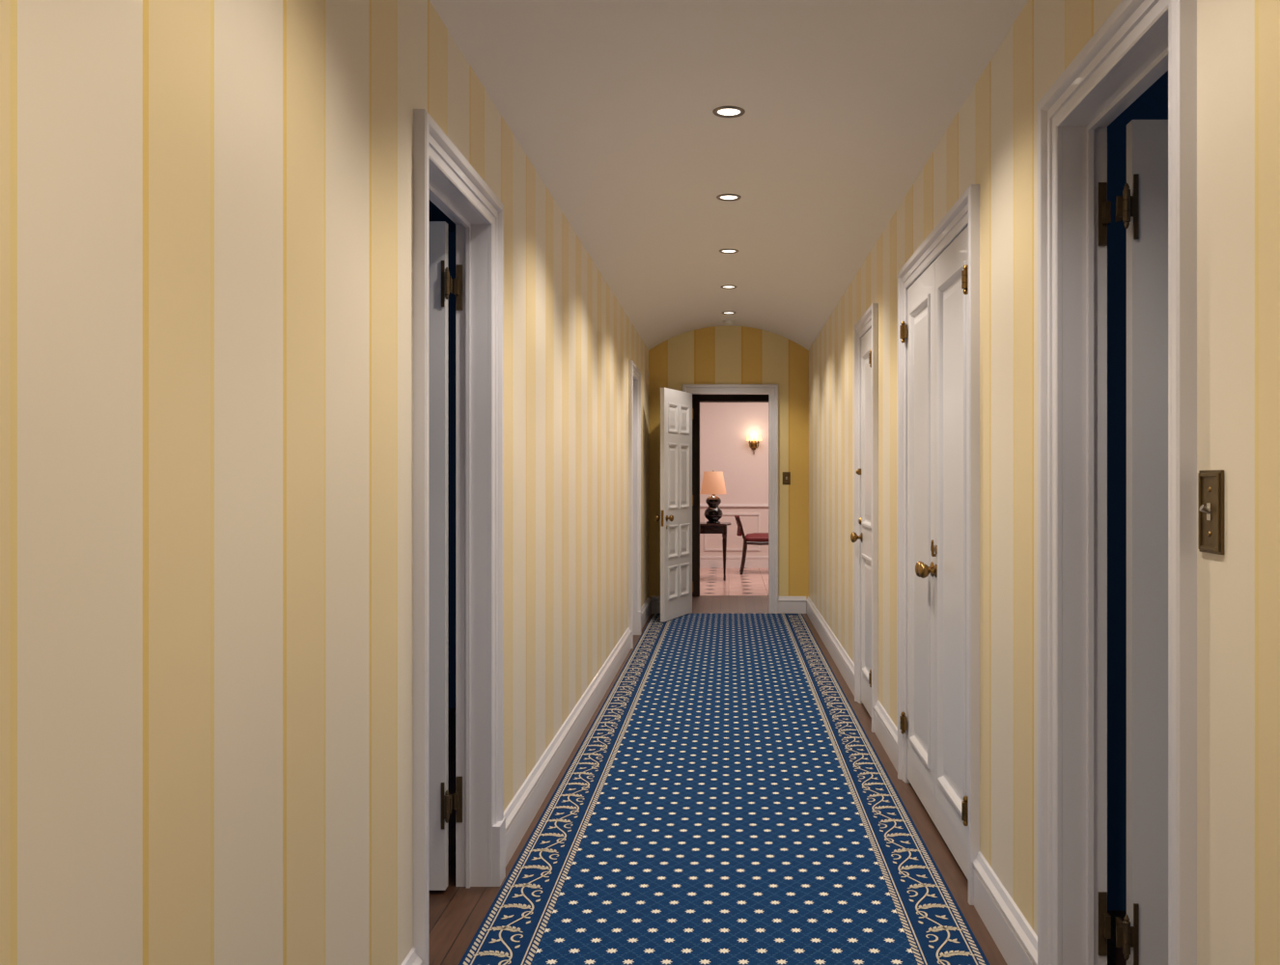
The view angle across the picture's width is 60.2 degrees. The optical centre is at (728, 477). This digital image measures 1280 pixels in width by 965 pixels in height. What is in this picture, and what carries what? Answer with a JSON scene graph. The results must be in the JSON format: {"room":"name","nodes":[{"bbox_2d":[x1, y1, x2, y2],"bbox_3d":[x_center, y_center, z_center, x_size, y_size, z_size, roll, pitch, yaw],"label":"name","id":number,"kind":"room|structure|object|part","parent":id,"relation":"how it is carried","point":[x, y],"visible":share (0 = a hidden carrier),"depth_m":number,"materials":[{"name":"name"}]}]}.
{"room":"hallway","nodes":[
{"label":"hallway","id":0,"kind":"room"},
{"bbox_2d":[0,0,648,964],"bbox_3d":[-2.010,-0.040,3.600,2.540,2.600,13.200,0,0,0],"label":"wall","id":1,"kind":"structure","parent":0,"point":[207,206],"depth_m":1.69,"materials":[{"name":"paper"}]},
{"bbox_2d":[428,221,447,890],"bbox_3d":[-1.206,0.236,3.337,0.700,2.020,0.052,0,0,0],"label":"leaf","id":2,"kind":"object","parent":1,"relation":"attached to","point":[437,230],"visible":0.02,"depth_m":3.32,"materials":[{"name":"white paint"}]},
{"bbox_2d":[441,777,462,829],"bbox_3d":[-0.845,0.990,3.345,0.033,0.140,0.088,0,0,13],"label":"hinge","id":3,"kind":"object","parent":1,"relation":"attached to","point":[446,799],"visible":1,"depth_m":3.32,"materials":[{"name":"brown metal"}]},
{"bbox_2d":[441,260,462,310],"bbox_3d":[-0.845,-0.585,3.345,0.033,0.140,0.088,0,0,13],"label":"hinge","id":4,"kind":"object","parent":1,"relation":"attached to","point":[446,279],"visible":1,"depth_m":3.32,"materials":[{"name":"brown metal"}]},
{"bbox_2d":[428,162,488,888],"bbox_3d":[-0.790,0.231,3.024,0.100,2.059,0.760,0,0,0],"label":"door frame","id":5,"kind":"structure","parent":1,"relation":"attached to","point":[471,230],"depth_m":3.38,"materials":[{"name":"white wood"}]},
{"bbox_2d":[413,109,505,964],"bbox_3d":[-0.723,0.198,3.026,0.035,2.125,0.895,0,0,0],"label":"trim","id":6,"kind":"structure","parent":1,"relation":"attached to","point":[431,145],"depth_m":2.59,"materials":[{"name":"white wood"}]},
{"bbox_2d":[401,596,651,964],"bbox_3d":[-0.729,1.180,3.600,0.022,0.160,13.200,0,0,0],"label":"baseboard","id":7,"kind":"structure","parent":1,"relation":"attached to","point":[521,811],"depth_m":4.60,"materials":[{"name":"white wood"}]},
{"bbox_2d":[628,360,641,648],"bbox_3d":[-0.790,0.231,8.492,0.100,2.059,0.653,0,0,0],"label":"door frame","id":8,"kind":"structure","parent":1,"relation":"attached to","point":[634,379],"depth_m":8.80,"materials":[{"name":"white wood"}]},
{"bbox_2d":[428,199,455,232],"bbox_3d":[-2.020,-1.370,3.600,2.520,0.060,4.960,0,0,0],"label":"ceiling","id":9,"kind":"structure","parent":0,"point":[434,213],"depth_m":5.64,"materials":[{"name":"paint"}]},
{"bbox_2d":[429,0,1028,350],"bbox_3d":[0.000,-1.325,3.600,1.672,0.290,13.200,0,0,0],"label":"ceiling","id":10,"kind":"structure","parent":0,"point":[611,103],"depth_m":4.11,"materials":[{"name":"paint"}]},
{"bbox_2d":[712,106,745,117],"bbox_3d":[0.000,-1.407,4.230,0.126,0.009,0.126,0,0,0],"label":"recessed light","id":11,"kind":"object","parent":10,"relation":"in","point":[723,111],"visible":1,"depth_m":4.22,"materials":[{"name":"silver metal"}]},
{"bbox_2d":[716,194,741,201],"bbox_3d":[0.000,-1.407,5.520,0.126,0.009,0.126,0,0,0],"label":"recessed light","id":12,"kind":"object","parent":10,"relation":"in","point":[723,197],"visible":1,"depth_m":5.52,"materials":[{"name":"silver metal"}]},
{"bbox_2d":[719,249,738,253],"bbox_3d":[0.000,-1.407,6.830,0.126,0.009,0.126,0,0,0],"label":"recessed light","id":13,"kind":"object","parent":10,"relation":"in","point":[724,251],"visible":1,"depth_m":6.83,"materials":[{"name":"silver metal"}]},
{"bbox_2d":[720,284,737,288],"bbox_3d":[0.000,-1.407,8.110,0.126,0.009,0.126,0,0,0],"label":"recessed light","id":14,"kind":"object","parent":10,"relation":"in","point":[727,286],"visible":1,"depth_m":8.11,"materials":[{"name":"silver metal"}]},
{"bbox_2d":[723,320,734,325],"bbox_3d":[0.000,-1.393,9.880,0.110,0.039,0.110,0,0,0],"label":"smoke detector","id":15,"kind":"object","parent":10,"relation":"attached to","point":[727,322],"visible":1,"depth_m":9.84,"materials":[{"name":"white plastic"}]},
{"bbox_2d":[722,311,735,314],"bbox_3d":[0.000,-1.407,9.390,0.126,0.009,0.126,0,0,0],"label":"recessed light","id":16,"kind":"object","parent":10,"relation":"in","point":[724,313],"visible":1,"depth_m":9.40,"materials":[{"name":"silver metal"}]},
{"bbox_2d":[648,326,808,613],"bbox_3d":[0.000,-0.115,10.250,3.400,2.750,0.100,0,0,0],"label":"wall","id":17,"kind":"structure","parent":0,"point":[714,354],"depth_m":10.20,"materials":[{"name":"paper"}]},
{"bbox_2d":[655,388,693,621],"bbox_3d":[-0.463,0.233,9.821,0.166,2.019,0.733,0,0,18],"label":"door","id":18,"kind":"structure","parent":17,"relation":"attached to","point":[676,406],"depth_m":9.75,"materials":[{"name":"white paint"}]},
{"bbox_2d":[651,596,806,613],"bbox_3d":[0.000,1.180,10.189,1.436,0.160,0.022,0,0,0],"label":"baseboard","id":19,"kind":"structure","parent":17,"relation":"attached to","point":[786,604],"depth_m":10.18,"materials":[{"name":"white wood"}]},
{"bbox_2d":[682,384,778,613],"bbox_3d":[0.013,0.231,10.250,0.755,2.059,0.100,0,0,0],"label":"door frame","id":20,"kind":"structure","parent":17,"relation":"attached to","point":[692,394],"depth_m":10.21,"materials":[{"name":"white wood"}]},
{"bbox_2d":[782,472,790,484],"bbox_3d":[0.535,0.005,10.190,0.072,0.115,0.021,0,0,0],"label":"light switch","id":21,"kind":"object","parent":17,"relation":"attached to","point":[786,475],"visible":1,"depth_m":10.20,"materials":[{"name":"gold metal"}]},
{"bbox_2d":[699,402,768,556],"bbox_3d":[0.000,-0.190,13.670,6.800,2.900,3.660,0,0,0],"label":"wall","id":22,"kind":"structure","parent":0,"point":[725,428],"depth_m":15.40,"materials":[{"name":"pink paint"}]},
{"bbox_2d":[699,503,768,567],"bbox_3d":[0.000,0.815,15.385,6.600,0.890,0.030,0,0,0],"label":"trim","id":23,"kind":"structure","parent":22,"relation":"attached to","point":[705,561],"depth_m":15.38,"materials":[{"name":"white wood"}]},
{"bbox_2d":[746,434,762,454],"bbox_3d":[0.350,-0.465,15.313,0.228,0.280,0.174,0,0,0],"label":"wall sconce","id":24,"kind":"object","parent":22,"relation":"attached to","point":[753,444],"depth_m":15.27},
{"bbox_2d":[428,567,1126,964],"bbox_3d":[0.000,1.290,6.250,6.800,0.060,18.700,0,0,0],"label":"floor","id":25,"kind":"structure","parent":0,"point":[456,914],"depth_m":3.85,"materials":[{"name":"brown wood"}]},
{"bbox_2d":[699,522,730,581],"bbox_3d":[-0.420,0.910,13.620,0.900,0.700,0.500,0,0,0],"label":"console table","id":26,"kind":"object","parent":25,"relation":"on","point":[705,528],"visible":0.54,"depth_m":13.42,"materials":[{"name":"brown wood"}]},
{"bbox_2d":[700,470,726,523],"bbox_3d":[-0.190,0.233,13.580,0.324,0.655,0.324,0,0,0],"label":"table lamp","id":27,"kind":"object","parent":26,"relation":"on","point":[713,483],"visible":1,"depth_m":13.49,"materials":[{"name":"black ceramic"}]},
{"bbox_3d":[-0.190,0.065,13.580,0.324,0.280,0.324,0,0,0],"label":"lamp shade","id":28,"kind":"part","parent":27,"relation":"part of","materials":[{"name":"fabric"}]},
{"bbox_3d":[-0.052,0.960,13.452,0.060,0.600,0.058,0,0,0],"label":"leg","id":29,"kind":"part","parent":26,"relation":"part of","materials":[{"name":"brown wood"}]},
{"bbox_2d":[458,613,989,964],"bbox_3d":[-0.012,1.254,3.610,1.364,0.011,13.020,0,0,0],"label":"carpet runner","id":30,"kind":"object","parent":25,"relation":"on","point":[727,801],"visible":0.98,"depth_m":3.85,"materials":[{"name":"blue carpet"}]},
{"bbox_2d":[734,515,768,575],"bbox_3d":[0.390,0.885,14.500,0.630,0.759,0.478,0,0,0],"label":"chair","id":31,"kind":"object","parent":25,"relation":"on","point":[755,539],"visible":0.7,"depth_m":14.28,"materials":[{"name":"brown wood"}]},
{"bbox_3d":[0.450,0.800,14.500,0.480,0.130,0.472,0,0,0],"label":"seat","id":32,"kind":"part","parent":31,"relation":"part of","materials":[{"name":"red fabric"}]},
{"bbox_2d":[808,0,1279,964],"bbox_3d":[2.010,-0.040,3.600,2.540,2.600,13.200,0,0,0],"label":"wall","id":33,"kind":"structure","parent":0,"point":[990,143],"depth_m":2.71,"materials":[{"name":"paper"}]},
{"bbox_2d":[850,327,871,718],"bbox_3d":[0.725,0.232,5.830,0.106,2.017,0.604,0,0,0],"label":"leaf","id":34,"kind":"object","parent":33,"relation":"attached to","point":[866,340],"depth_m":5.91,"materials":[{"name":"white paint"}]},
{"bbox_3d":[0.704,0.154,6.082,0.064,0.409,0.071,0,0,0],"label":"knob and lock","id":35,"kind":"part","parent":34,"relation":"part of","materials":[{"name":"gold metal"}]},
{"bbox_2d":[854,303,878,732],"bbox_3d":[0.725,0.198,5.830,0.031,2.125,0.780,0,0,0],"label":"trim","id":36,"kind":"structure","parent":33,"relation":"attached to","point":[870,319],"depth_m":5.44,"materials":[{"name":"white wood"}]},
{"bbox_2d":[868,349,871,687],"bbox_3d":[0.718,0.205,5.531,0.025,1.702,0.040,0,0,0],"label":"hinges","id":37,"kind":"object","parent":33,"relation":"attached to","point":[870,354],"visible":0.58,"depth_m":5.52,"materials":[{"name":"gold metal"}]},
{"bbox_2d":[907,261,934,823],"bbox_3d":[0.753,0.232,4.232,0.050,2.017,0.601,0,0,0],"label":"leaf","id":38,"kind":"object","parent":33,"relation":"attached to","point":[921,293],"visible":0.79,"depth_m":4.22,"materials":[{"name":"white paint"}]},
{"bbox_2d":[806,596,1037,964],"bbox_3d":[0.729,1.180,3.600,0.022,0.160,13.200,0,0,0],"label":"baseboard","id":39,"kind":"structure","parent":33,"relation":"attached to","point":[1015,938],"depth_m":3.08,"materials":[{"name":"white wood"}]},
{"bbox_2d":[899,264,968,826],"bbox_3d":[0.718,0.205,3.930,0.025,1.702,1.238,0,0,0],"label":"hinges","id":40,"kind":"object","parent":33,"relation":"attached to","point":[964,273],"visible":0.91,"depth_m":3.33,"materials":[{"name":"gold metal"}]},
{"bbox_2d":[897,184,979,905],"bbox_3d":[0.725,0.198,3.930,0.031,2.125,1.380,0,0,0],"label":"trim","id":41,"kind":"structure","parent":33,"relation":"attached to","point":[965,211],"depth_m":3.24,"materials":[{"name":"white wood"}]},
{"bbox_2d":[915,225,968,880],"bbox_3d":[0.725,0.232,3.661,0.106,2.017,0.666,0,0,0],"label":"leaf","id":42,"kind":"object","parent":33,"relation":"attached to","point":[951,305],"depth_m":3.65,"materials":[{"name":"white paint"}]},
{"bbox_3d":[0.704,0.289,3.931,0.064,0.140,0.125,0,0,0],"label":"knobs","id":43,"kind":"part","parent":42,"relation":"part of","materials":[{"name":"gold metal"}]},
{"bbox_2d":[1061,15,1168,964],"bbox_3d":[0.790,0.231,2.132,0.100,2.059,0.657,0,0,0],"label":"door frame","id":44,"kind":"structure","parent":33,"relation":"attached to","point":[1084,136],"depth_m":2.44,"materials":[{"name":"white wood"}]},
{"bbox_2d":[1037,0,1196,964],"bbox_3d":[0.725,0.198,2.132,0.031,2.125,0.789,0,0,0],"label":"trim","id":45,"kind":"structure","parent":33,"relation":"attached to","point":[1131,21],"depth_m":1.81,"materials":[{"name":"white wood"}]},
{"bbox_2d":[1098,891,1139,964],"bbox_3d":[0.844,0.990,2.402,0.046,0.140,0.092,0,0,-27],"label":"hinge","id":46,"kind":"object","parent":33,"relation":"attached to","point":[1126,936],"visible":1,"depth_m":2.37,"materials":[{"name":"brown metal"}]},
{"bbox_2d":[1098,173,1139,246],"bbox_3d":[0.844,-0.585,2.402,0.046,0.140,0.092,0,0,-27],"label":"hinge","id":47,"kind":"object","parent":33,"relation":"attached to","point":[1126,206],"visible":1,"depth_m":2.37,"materials":[{"name":"brown metal"}]},
{"bbox_2d":[1126,119,1168,964],"bbox_3d":[1.172,0.236,2.394,0.600,2.020,0.052,0,0,0],"label":"leaf","id":48,"kind":"object","parent":33,"relation":"attached to","point":[1147,140],"visible":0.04,"depth_m":2.38,"materials":[{"name":"white paint"}]},
{"bbox_2d":[1197,470,1224,555],"bbox_3d":[0.730,0.052,1.680,0.021,0.127,0.078,0,0,0],"label":"light switch","id":49,"kind":"object","parent":33,"relation":"attached to","point":[1210,483],"visible":1,"depth_m":1.67,"materials":[{"name":"gold metal"}]},
{"bbox_3d":[0.000,-0.190,11.770,6.600,2.900,0.140,0,0,0],"label":"wall","id":50,"kind":"structure","parent":0,"visible":0},
{"bbox_2d":[692,394,768,596],"bbox_3d":[0.210,0.180,11.765,1.260,2.160,0.210,0,0,0],"label":"trim","id":51,"kind":"structure","parent":50,"relation":"attached to","point":[696,399],"depth_m":11.67,"materials":[{"name":"brown wood"}]}
]}

